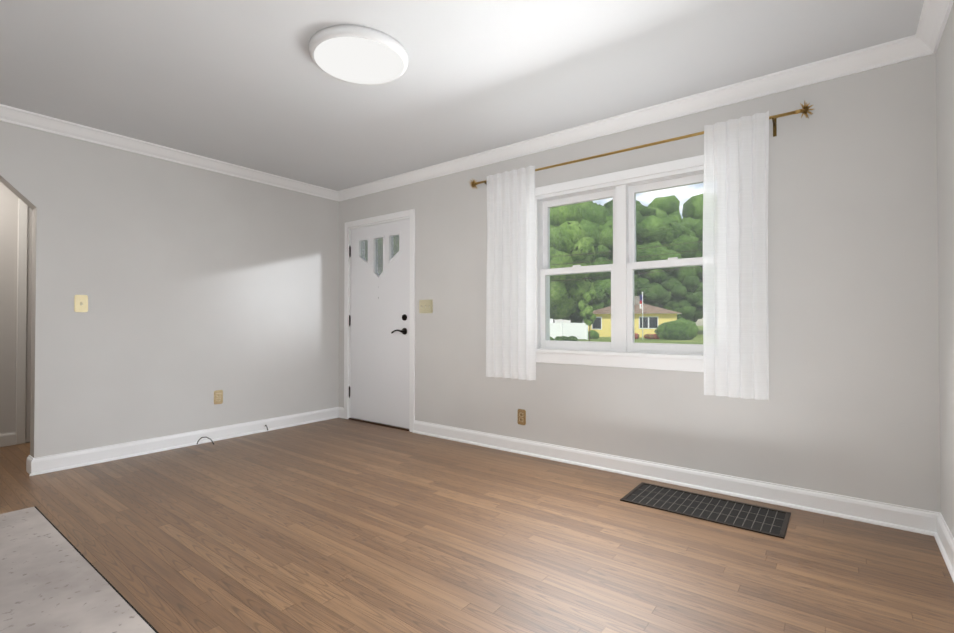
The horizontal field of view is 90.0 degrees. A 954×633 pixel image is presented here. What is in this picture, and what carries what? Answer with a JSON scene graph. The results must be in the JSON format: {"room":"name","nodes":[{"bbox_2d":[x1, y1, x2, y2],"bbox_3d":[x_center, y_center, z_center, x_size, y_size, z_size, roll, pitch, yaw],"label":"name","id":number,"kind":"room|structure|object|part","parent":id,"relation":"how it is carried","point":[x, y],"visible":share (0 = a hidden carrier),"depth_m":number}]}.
{"room":"living room","nodes":[
{"label":"living room","id":0,"kind":"room"},
{"bbox_2d":[0,182,29,442],"bbox_3d":[-3.633,-0.131,4.565,0.200,2.440,3.620,0,-1,38],"label":"wall","id":1,"kind":"structure","parent":0,"point":[8,260],"depth_m":4.01},
{"bbox_2d":[0,431,15,446],"bbox_3d":[-4.274,1.022,3.540,0.016,0.112,1.235,0,-1,38],"label":"baseboard","id":2,"kind":"structure","parent":1,"relation":"attached to","point":[7,438],"depth_m":3.99},
{"bbox_2d":[16,198,32,444],"bbox_3d":[-3.627,0.042,4.391,0.020,2.090,0.885,0,-1,38],"label":"door frame","id":3,"kind":"structure","parent":1,"relation":"attached to","point":[21,323],"depth_m":4.07},
{"bbox_2d":[0,121,338,457],"bbox_3d":[-2.658,-0.139,3.816,0.120,2.440,3.620,0,-1,38],"label":"wall","id":4,"kind":"structure","parent":0,"point":[198,287],"depth_m":3.87},
{"bbox_2d":[26,455,32,473],"bbox_3d":[-3.064,1.019,3.273,0.152,0.112,0.016,0,-1,38],"label":"baseboard return","id":5,"kind":"object","parent":4,"relation":"attached to","point":[29,459],"visible":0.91,"depth_m":3.27},
{"bbox_2d":[74,295,87,311],"bbox_3d":[-2.856,-0.093,3.445,0.016,0.125,0.078,0,-1,38],"label":"switch plate","id":6,"kind":"object","parent":4,"relation":"attached to","point":[80,303],"visible":1,"depth_m":3.44},
{"bbox_2d":[0,104,338,200],"bbox_3d":[-2.578,-1.317,3.768,0.080,0.085,3.620,0,-1,38],"label":"crown molding","id":7,"kind":"structure","parent":4,"relation":"attached to","point":[21,117],"depth_m":3.75},
{"bbox_2d":[29,407,338,475],"bbox_3d":[-2.257,1.029,4.203,0.028,0.112,2.498,0,-1,38],"label":"baseboard","id":8,"kind":"structure","parent":4,"relation":"attached to","point":[43,463],"depth_m":3.86},
{"bbox_2d":[214,390,222,403],"bbox_3d":[-2.275,0.710,4.199,0.009,0.122,0.076,0,-1,38],"label":"electrical outlet","id":9,"kind":"object","parent":4,"relation":"attached to","point":[218,396],"visible":1,"depth_m":4.20},
{"bbox_2d":[0,0,923,190],"bbox_3d":[-0.698,-1.436,2.326,5.060,0.120,4.020,0,-1,38],"label":"ceiling","id":10,"kind":"structure","parent":0,"point":[250,84],"depth_m":2.61},
{"bbox_2d":[309,25,407,84],"bbox_3d":[-0.615,-1.350,2.500,0.502,0.048,0.502,0,-1,38],"label":"ceiling light","id":11,"kind":"object","parent":10,"relation":"attached to","point":[358,54],"visible":1,"depth_m":2.42},
{"bbox_2d":[0,417,953,632],"bbox_3d":[-1.202,1.128,2.684,6.330,0.120,4.020,0,-1,38],"label":"floor","id":12,"kind":"structure","parent":0,"point":[338,525],"depth_m":2.18},
{"bbox_2d":[0,507,155,632],"bbox_3d":[-1.766,1.052,1.478,2.575,0.006,1.020,0,-1,38],"label":"hearth slab","id":13,"kind":"object","parent":12,"relation":"on","point":[52,580],"visible":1,"depth_m":1.85},
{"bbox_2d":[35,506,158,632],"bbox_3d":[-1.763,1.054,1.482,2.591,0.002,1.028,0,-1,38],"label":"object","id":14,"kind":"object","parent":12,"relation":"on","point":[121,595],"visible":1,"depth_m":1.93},
{"bbox_2d":[349,418,408,430],"bbox_3d":[-0.943,1.086,4.886,0.904,0.014,0.212,0,-1,38],"label":"threshold","id":15,"kind":"object","parent":12,"relation":"on","point":[381,424],"visible":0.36,"depth_m":4.79},
{"bbox_2d":[620,482,790,538],"bbox_3d":[1.265,1.065,2.675,0.805,0.007,0.380,0,-1,38],"label":"floor vent","id":16,"kind":"object","parent":12,"relation":"in","point":[759,519],"visible":1,"depth_m":2.64},
{"bbox_2d":[339,54,940,512],"bbox_3d":[-0.039,-0.135,4.213,6.330,2.440,0.200,0,-1,38],"label":"wall","id":17,"kind":"structure","parent":0,"point":[851,406],"depth_m":2.68},
{"bbox_2d":[338,407,343,417],"bbox_3d":[-1.467,1.040,5.160,0.115,0.112,0.016,0,-1,38],"label":"baseboard","id":18,"kind":"structure","parent":17,"relation":"attached to","point":[340,412],"depth_m":5.16},
{"bbox_2d":[349,216,409,228],"bbox_3d":[-0.939,-0.948,4.913,0.940,0.018,0.200,0,-1,38],"label":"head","id":19,"kind":"object","parent":17,"relation":"attached to","point":[403,218],"visible":0.14,"depth_m":4.81},
{"bbox_2d":[349,218,409,428],"bbox_3d":[-0.992,0.069,4.839,0.906,2.011,0.056,0,-1,38],"label":"front door","id":20,"kind":"structure","parent":17,"relation":"in","point":[379,366],"depth_m":4.80},
{"bbox_3d":[-1.351,0.055,5.105,0.012,1.625,0.040,0,-1,38],"label":"front door hinges","id":21,"kind":"part","parent":20,"relation":"part of"},
{"bbox_2d":[358,233,406,334],"bbox_3d":[-0.964,-0.318,4.800,0.734,0.992,0.106,0,-1,38],"label":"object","id":22,"kind":"structure","parent":20,"relation":"attached to","point":[380,251],"depth_m":4.84},
{"bbox_2d":[344,209,414,431],"bbox_3d":[-0.945,0.039,4.895,1.054,2.107,0.218,0,-1,38],"label":"door frame","id":23,"kind":"structure","parent":17,"relation":"attached to","point":[412,335],"depth_m":4.81},
{"bbox_3d":[-1.006,-0.985,4.827,0.932,0.061,0.018,0,-1,38],"label":"door trim casing top","id":24,"kind":"part","parent":23,"relation":"part of"},
{"bbox_2d":[419,300,432,312],"bbox_3d":[-0.477,-0.093,4.413,0.168,0.125,0.016,0,-1,38],"label":"light switch","id":25,"kind":"object","parent":17,"relation":"attached to","point":[425,306],"visible":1,"depth_m":4.41},
{"bbox_2d":[518,409,525,424],"bbox_3d":[0.352,0.795,3.771,0.076,0.122,0.009,0,-1,38],"label":"outlet","id":26,"kind":"object","parent":17,"relation":"attached to","point":[521,416],"visible":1,"depth_m":3.77},
{"bbox_2d":[535,155,703,371],"bbox_3d":[1.031,-0.326,3.367,1.516,1.353,0.242,0,-1,38],"label":"window unit","id":27,"kind":"structure","parent":17,"relation":"in","point":[622,189],"depth_m":3.34},
{"bbox_2d":[338,34,935,201],"bbox_3d":[0.348,-1.318,3.753,4.740,0.085,0.080,0,-1,38],"label":"crown molding","id":28,"kind":"structure","parent":17,"relation":"attached to","point":[886,54],"depth_m":3.01},
{"bbox_2d":[413,420,939,535],"bbox_3d":[0.826,1.020,3.393,3.575,0.112,0.028,0,-1,38],"label":"baseboard","id":29,"kind":"structure","parent":17,"relation":"attached to","point":[888,513],"depth_m":2.90},
{"bbox_2d":[772,118,776,136],"bbox_3d":[1.688,-1.089,2.712,0.018,0.105,0.094,0,-1,38],"label":"curtain bracket","id":30,"kind":"object","parent":17,"relation":"attached to","point":[774,120],"depth_m":2.74},
{"bbox_2d":[470,101,812,188],"bbox_3d":[0.879,-1.114,3.294,2.373,0.091,0.089,0,-1,38],"label":"curtain rod","id":31,"kind":"object","parent":30,"relation":"attached to","point":[804,111],"visible":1,"depth_m":3.09},
{"bbox_2d":[486,166,535,379],"bbox_3d":[0.252,-0.330,3.724,0.459,1.620,0.065,0,-1,38],"label":"panel","id":32,"kind":"object","parent":31,"relation":"hanging from","point":[511,296],"visible":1,"depth_m":3.70},
{"bbox_2d":[703,111,768,399],"bbox_3d":[1.506,-0.341,2.776,0.346,1.620,0.068,0,-1,38],"label":"panel","id":33,"kind":"object","parent":31,"relation":"hanging from","point":[735,270],"visible":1,"depth_m":2.77},
{"bbox_2d":[936,2,953,536],"bbox_3d":[1.168,-0.174,0.752,0.200,2.440,3.820,0,-1,38],"label":"wall","id":34,"kind":"structure","parent":0,"point":[945,114],"depth_m":2.15},
{"bbox_2d":[916,0,953,52],"bbox_3d":[1.118,-1.349,0.930,0.080,0.085,3.620,0,-1,38],"label":"crown molding","id":35,"kind":"structure","parent":34,"relation":"attached to","point":[934,16],"depth_m":2.15},
{"bbox_2d":[934,513,953,581],"bbox_3d":[1.139,0.992,0.888,0.028,0.112,3.620,0,-1,38],"label":"baseboard","id":36,"kind":"structure","parent":34,"relation":"attached to","point":[945,535],"depth_m":2.11},
{"label":"outside","id":37,"kind":"structure","parent":0,"visible":0},
{"bbox_2d":[550,194,702,343],"bbox_3d":[55.684,-11.160,96.251,260.000,28.624,226.132,0,-1,38],"label":"scenery","id":38,"kind":"structure","parent":37,"point":[592,256],"depth_m":59.92}
]}

